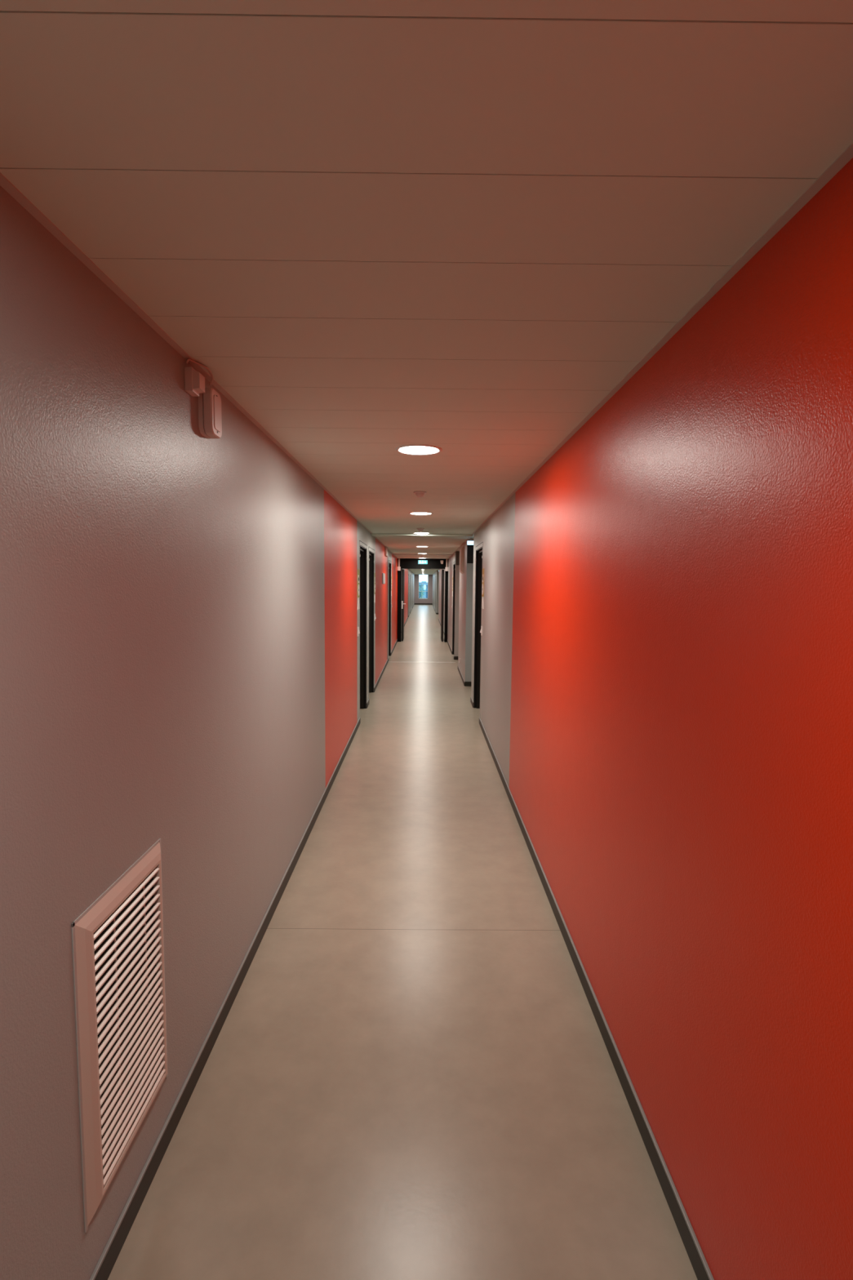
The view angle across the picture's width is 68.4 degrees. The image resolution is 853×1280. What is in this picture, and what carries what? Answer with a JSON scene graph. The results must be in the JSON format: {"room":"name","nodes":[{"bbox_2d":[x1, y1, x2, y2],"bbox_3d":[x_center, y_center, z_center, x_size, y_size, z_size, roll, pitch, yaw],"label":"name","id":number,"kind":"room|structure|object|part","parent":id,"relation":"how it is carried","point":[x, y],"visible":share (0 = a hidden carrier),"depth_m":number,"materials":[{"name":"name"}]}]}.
{"room":"building corridor","nodes":[
{"label":"building corridor","id":0,"kind":"room"},
{"bbox_2d":[0,186,414,1279],"bbox_3d":[-0.964,-1.622,23.445,0.200,2.430,53.400,1,5,0],"label":"wall","id":1,"kind":"structure","parent":0,"point":[180,613],"depth_m":1.63,"materials":[{"name":"grey paint"}]},
{"bbox_2d":[71,838,167,1232],"bbox_3d":[-0.771,0.969,1.636,0.020,0.743,0.461,1,5,0],"label":"air vent","id":2,"kind":"object","parent":1,"relation":"in","point":[117,942],"visible":1,"depth_m":1.56,"materials":[{"name":"beige metal"}]},
{"bbox_3d":[-0.773,0.975,1.574,0.004,0.637,0.004,1,5,0],"label":"rod","id":3,"kind":"part","parent":2,"relation":"part of","materials":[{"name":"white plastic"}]},
{"bbox_3d":[-0.774,0.960,1.738,0.004,0.637,0.004,1,5,0],"label":"rod","id":4,"kind":"part","parent":2,"relation":"part of","materials":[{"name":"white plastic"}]},
{"bbox_2d":[184,366,204,396],"bbox_3d":[-0.745,-0.831,2.027,0.045,0.074,0.077,1,5,0],"label":"junction box","id":5,"kind":"object","parent":1,"relation":"attached to","point":[194,381],"visible":1,"depth_m":2.00,"materials":[{"name":"white plastic"}]},
{"bbox_3d":[-0.733,-0.831,2.021,0.021,0.060,0.052,1,5,0],"label":"lid","id":6,"kind":"part","parent":5,"relation":"part of","materials":[{"name":"white plastic"}]},
{"bbox_2d":[0,172,413,573],"bbox_3d":[-0.842,-2.826,23.337,0.022,0.016,53.400,1,5,0],"label":"trim","id":7,"kind":"structure","parent":1,"relation":"attached to","point":[5,183],"depth_m":1.54,"materials":[{"name":"beige"}]},
{"bbox_2d":[198,387,222,438],"bbox_3d":[-0.744,-0.781,2.167,0.048,0.156,0.108,1,5,0],"label":"fire alarm","id":8,"kind":"object","parent":1,"relation":"attached to","point":[210,421],"visible":0.93,"depth_m":2.12,"materials":[{"name":"white plastic"}]},
{"bbox_2d":[88,603,414,1279],"bbox_3d":[-0.870,-0.469,23.550,0.010,0.076,53.396,1,5,0],"label":"baseboard","id":9,"kind":"structure","parent":1,"relation":"attached to","point":[104,1265],"depth_m":2.09,"materials":[{"name":"grey plastic"}]},
{"bbox_2d":[357,568,359,609],"bbox_3d":[-0.792,-0.591,7.333,0.006,0.465,0.230,1,5,0],"label":"room sign","id":10,"kind":"object","parent":1,"relation":"attached to","point":[358,571],"visible":1,"depth_m":7.32,"materials":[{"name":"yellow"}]},
{"bbox_2d":[359,540,367,717],"bbox_3d":[-0.878,-0.125,7.965,0.168,2.193,0.986,1,5,0],"label":"door","id":11,"kind":"structure","parent":1,"relation":"in","point":[362,551],"depth_m":8.38,"materials":[{"name":"black paint"}]},
{"bbox_2d":[368,546,374,698],"bbox_3d":[-0.883,-0.238,9.209,0.168,2.193,0.986,1,5,0],"label":"door","id":12,"kind":"structure","parent":1,"relation":"in","point":[371,556],"depth_m":9.62,"materials":[{"name":"black paint"}]},
{"bbox_3d":[-0.889,-0.213,9.212,0.158,2.144,0.908,1,5,0],"label":"frame","id":13,"kind":"part","parent":12,"relation":"part of","materials":[{"name":"black paint"}]},
{"bbox_2d":[374,573,375,602],"bbox_3d":[-0.802,-0.810,9.764,0.006,0.465,0.200,1,5,0],"label":"room sign","id":14,"kind":"object","parent":1,"relation":"attached to","point":[375,573],"visible":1,"depth_m":9.76,"materials":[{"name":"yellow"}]},
{"bbox_2d":[382,573,385,583],"bbox_3d":[-0.804,-1.154,11.791,0.016,0.195,0.720,1,5,0],"label":"notice board","id":15,"kind":"object","parent":1,"relation":"attached to","point":[383,574],"visible":1,"depth_m":11.58,"materials":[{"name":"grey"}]},
{"bbox_2d":[384,546,387,556],"bbox_3d":[-0.792,-1.748,12.440,0.034,0.172,0.600,1,5,0],"label":"cable trunking","id":16,"kind":"object","parent":1,"relation":"attached to","point":[385,547],"visible":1,"depth_m":12.16,"materials":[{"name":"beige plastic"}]},
{"bbox_2d":[388,560,391,655],"bbox_3d":[-0.903,-0.683,14.142,0.168,2.193,0.980,1,5,0],"label":"door","id":17,"kind":"structure","parent":1,"relation":"in","point":[389,561],"depth_m":14.57,"materials":[{"name":"black paint"}]},
{"bbox_3d":[-0.909,-0.659,14.145,0.158,2.144,0.902,1,5,0],"label":"frame","id":18,"kind":"part","parent":17,"relation":"part of","materials":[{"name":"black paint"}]},
{"bbox_2d":[397,558,400,570],"bbox_3d":[-0.788,-2.161,17.991,0.084,0.347,0.070,1,5,0],"label":"holder","id":19,"kind":"object","parent":1,"relation":"attached to","point":[398,566],"visible":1,"depth_m":17.97,"materials":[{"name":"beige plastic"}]},
{"bbox_2d":[401,568,405,640],"bbox_3d":[-0.704,-1.051,18.706,0.189,2.090,0.845,1,5,0],"label":"door","id":20,"kind":"structure","parent":1,"relation":"in","point":[402,570],"depth_m":18.33,"materials":[{"name":"black paint"}]},
{"bbox_2d":[107,604,697,1279],"bbox_3d":[0.281,-0.361,23.564,3.015,0.120,53.800,1,5,0],"label":"floor","id":21,"kind":"structure","parent":0,"point":[410,1073],"depth_m":2.17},
{"bbox_2d":[428,662,455,662],"bbox_3d":[-0.104,0.478,13.543,1.461,0.004,0.050,1,5,0],"label":"floor strip","id":22,"kind":"object","parent":21,"relation":"on","point":[428,662],"visible":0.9,"depth_m":13.52,"materials":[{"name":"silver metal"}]},
{"bbox_2d":[413,574,432,603],"bbox_3d":[0.210,-4.067,50.164,2.965,2.520,0.250,1,5,0],"label":"wall","id":23,"kind":"structure","parent":0,"point":[416,600],"depth_m":50.06,"materials":[{"name":"grey paint"}]},
{"bbox_2d":[414,603,432,604],"bbox_3d":[-0.253,-2.874,50.138,1.461,0.100,0.012,1,5,0],"label":"baseboard","id":24,"kind":"structure","parent":23,"relation":"attached to","point":[415,603],"depth_m":50.14,"materials":[{"name":"grey"}]},
{"bbox_2d":[418,574,428,599],"bbox_3d":[-0.250,-4.247,50.095,0.754,1.958,0.170,1,5,0],"label":"window","id":25,"kind":"structure","parent":23,"relation":"in","point":[428,575],"depth_m":50.16,"materials":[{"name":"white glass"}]},
{"bbox_2d":[0,0,852,574],"bbox_3d":[0.305,-2.880,23.337,3.015,0.140,53.800,1,5,0],"label":"ceiling","id":26,"kind":"structure","parent":0,"point":[379,227],"depth_m":1.11,"materials":[{"name":"white"}]},
{"bbox_2d":[186,358,213,385],"bbox_3d":[-0.734,-0.868,2.033,0.007,0.054,0.126,2,5,20],"label":"cable","id":27,"kind":"object","parent":26,"relation":"attached to","point":[188,359],"visible":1,"depth_m":2.05,"materials":[{"name":"beige plastic"}]},
{"bbox_2d":[395,444,441,455],"bbox_3d":[-0.041,-1.005,3.319,0.245,0.008,0.245,1,5,0],"label":"recessed light","id":28,"kind":"object","parent":26,"relation":"in","point":[415,449],"visible":1,"depth_m":3.31,"materials":[{"name":"white plastic"}]},
{"bbox_2d":[399,446,438,453],"bbox_3d":[-0.041,-1.005,3.319,0.207,0.001,0.207,1,5,0],"label":"diffuser","id":29,"kind":"object","parent":28,"relation":"attached to","point":[414,450],"depth_m":3.33,"materials":[{"name":"white plastic"}]},
{"bbox_2d":[413,491,426,497],"bbox_3d":[-0.051,-1.123,4.864,0.104,0.046,0.104,1,5,0],"label":"smoke detector","id":30,"kind":"object","parent":26,"relation":"attached to","point":[419,494],"visible":1,"depth_m":4.84,"materials":[{"name":"white plastic"}]},
{"bbox_2d":[408,511,432,515],"bbox_3d":[-0.056,-1.277,6.336,0.245,0.008,0.245,1,5,0],"label":"recessed light","id":31,"kind":"object","parent":26,"relation":"in","point":[411,513],"visible":1,"depth_m":6.32,"materials":[{"name":"white plastic"}]},
{"bbox_2d":[412,512,430,514],"bbox_3d":[-0.056,-1.278,6.336,0.207,0.001,0.207,1,5,0],"label":"diffuser","id":32,"kind":"object","parent":31,"relation":"attached to","point":[412,513],"depth_m":6.38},
{"bbox_2d":[413,532,430,533],"bbox_3d":[-0.068,-1.501,8.810,0.245,0.008,0.245,1,5,0],"label":"recessed light","id":33,"kind":"object","parent":26,"relation":"in","point":[413,532],"visible":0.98,"depth_m":8.79,"materials":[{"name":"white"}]},
{"bbox_2d":[466,537,473,545],"bbox_3d":[0.695,-1.518,9.655,0.137,0.110,0.032,1,5,0],"label":"exit sign","id":34,"kind":"object","parent":26,"relation":"hanging from","point":[468,541],"visible":0.6,"depth_m":9.65,"materials":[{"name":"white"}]},
{"bbox_3d":[0.695,-1.493,9.658,0.137,0.058,0.024,1,5,0],"label":"light panel","id":35,"kind":"part","parent":34,"relation":"part of","materials":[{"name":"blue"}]},
{"bbox_2d":[432,157,852,1279],"bbox_3d":[1.147,-1.603,23.456,1.100,2.430,53.400,1,5,0],"label":"wall","id":36,"kind":"structure","parent":0,"point":[666,707],"depth_m":1.49,"materials":[{"name":"red paint"}]},
{"bbox_2d":[396,558,448,642],"bbox_3d":[-0.112,-1.145,18.191,1.461,2.400,0.140,1,5,0],"label":"door frame","id":37,"kind":"structure","parent":36,"relation":"attached to","point":[405,563],"depth_m":18.06,"materials":[{"name":"black metal"}]},
{"bbox_2d":[371,533,473,537],"bbox_3d":[-0.063,-1.517,9.118,1.458,0.022,0.285,1,5,0],"label":"trim","id":38,"kind":"structure","parent":36,"relation":"attached to","point":[372,535],"depth_m":8.98,"materials":[{"name":"white"}]},
{"bbox_2d":[417,560,427,564],"bbox_3d":[-0.105,-2.231,17.998,0.274,0.112,0.048,1,5,0],"label":"exit sign","id":39,"kind":"object","parent":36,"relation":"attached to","point":[420,562],"visible":1,"depth_m":17.97,"materials":[{"name":"teal plastic"}]},
{"bbox_2d":[417,554,452,555],"bbox_3d":[-0.088,-2.092,15.374,1.458,0.005,0.080,1,5,0],"label":"trim","id":40,"kind":"structure","parent":36,"relation":"attached to","point":[418,554],"depth_m":15.34,"materials":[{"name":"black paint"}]},
{"bbox_2d":[435,582,435,611],"bbox_3d":[0.616,-2.764,37.356,0.168,2.193,0.980,1,5,0],"label":"door","id":41,"kind":"structure","parent":36,"relation":"in","point":[435,582],"depth_m":37.80,"materials":[{"name":"black paint"}]},
{"bbox_2d":[440,569,444,641],"bbox_3d":[0.473,-1.041,18.714,0.051,2.090,0.840,1,5,0],"label":"door","id":42,"kind":"structure","parent":36,"relation":"in","point":[442,571],"depth_m":18.33,"materials":[{"name":"black paint"}]},
{"bbox_2d":[445,559,448,571],"bbox_3d":[0.583,-2.148,17.997,0.084,0.347,0.070,1,5,0],"label":"holder","id":43,"kind":"object","parent":36,"relation":"attached to","point":[446,567],"visible":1,"depth_m":17.98,"materials":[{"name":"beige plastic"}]},
{"bbox_2d":[452,561,455,654],"bbox_3d":[0.708,-0.705,14.559,0.168,2.193,0.960,1,5,0],"label":"door","id":44,"kind":"structure","parent":36,"relation":"in","point":[454,562],"depth_m":14.98,"materials":[{"name":"black paint"}]},
{"bbox_2d":[453,572,455,656],"bbox_3d":[0.633,-0.764,14.056,0.004,2.400,0.070,1,5,0],"label":"trim","id":45,"kind":"structure","parent":36,"relation":"attached to","point":[455,572],"depth_m":14.02,"materials":[{"name":"black paint"}]},
{"bbox_2d":[455,551,459,564],"bbox_3d":[1.097,-1.795,13.844,0.896,0.300,0.020,1,5,0],"label":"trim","id":46,"kind":"structure","parent":36,"relation":"attached to","point":[457,553],"depth_m":13.83,"materials":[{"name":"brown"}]},
{"bbox_2d":[459,546,464,573],"bbox_3d":[0.628,-1.418,11.170,0.055,0.470,0.620,1,5,0],"label":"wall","id":47,"kind":"structure","parent":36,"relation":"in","point":[462,550],"depth_m":10.89,"materials":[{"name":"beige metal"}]},
{"bbox_2d":[466,544,473,563],"bbox_3d":[1.112,-1.435,10.242,0.896,0.370,0.020,1,5,0],"label":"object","id":48,"kind":"structure","parent":36,"relation":"attached to","point":[469,547],"depth_m":10.23,"materials":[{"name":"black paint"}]},
{"bbox_2d":[473,542,483,708],"bbox_3d":[0.735,-0.117,8.045,0.168,2.193,1.040,1,5,0],"label":"door","id":49,"kind":"structure","parent":36,"relation":"in","point":[479,553],"depth_m":8.49,"materials":[{"name":"black paint"}]},
{"bbox_2d":[481,568,484,608],"bbox_3d":[0.663,-0.605,7.398,0.006,0.469,0.210,1,5,0],"label":"room sign","id":50,"kind":"object","parent":36,"relation":"attached to","point":[482,581],"visible":1,"depth_m":7.37,"materials":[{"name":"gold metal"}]},
{"bbox_2d":[432,604,714,1279],"bbox_3d":[1.056,-0.451,23.559,0.960,0.076,53.396,1,5,0],"label":"baseboard","id":51,"kind":"structure","parent":36,"relation":"attached to","point":[702,1270],"depth_m":2.10,"materials":[{"name":"grey"}]},
{"bbox_2d":[432,142,852,574],"bbox_3d":[0.597,-2.813,23.344,0.022,0.016,53.400,1,5,0],"label":"trim","id":52,"kind":"structure","parent":36,"relation":"attached to","point":[847,154],"depth_m":1.44,"materials":[{"name":"beige"}]},
{"label":"outside","id":53,"kind":"structure","parent":0,"visible":0},
{"bbox_3d":[-0.318,-2.844,70.379,28.000,0.200,39.700,1,5,0],"label":"ground","id":54,"kind":"structure","parent":53,"visible":0},
{"bbox_2d":[418,582,425,598],"bbox_3d":[-0.827,-3.609,58.407,1.622,3.472,1.599,1,5,0],"label":"tree","id":55,"kind":"object","parent":54,"relation":"on","point":[422,588],"visible":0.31,"depth_m":58.32,"materials":[{"name":"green plant"}]},
{"bbox_2d":[418,581,427,598],"bbox_3d":[-0.294,-4.604,68.739,18.000,3.600,6.250,1,5,0],"label":"office building","id":56,"kind":"structure","parent":54,"relation":"on","point":[423,583],"depth_m":65.65,"materials":[{"name":"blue glass"}]}
]}

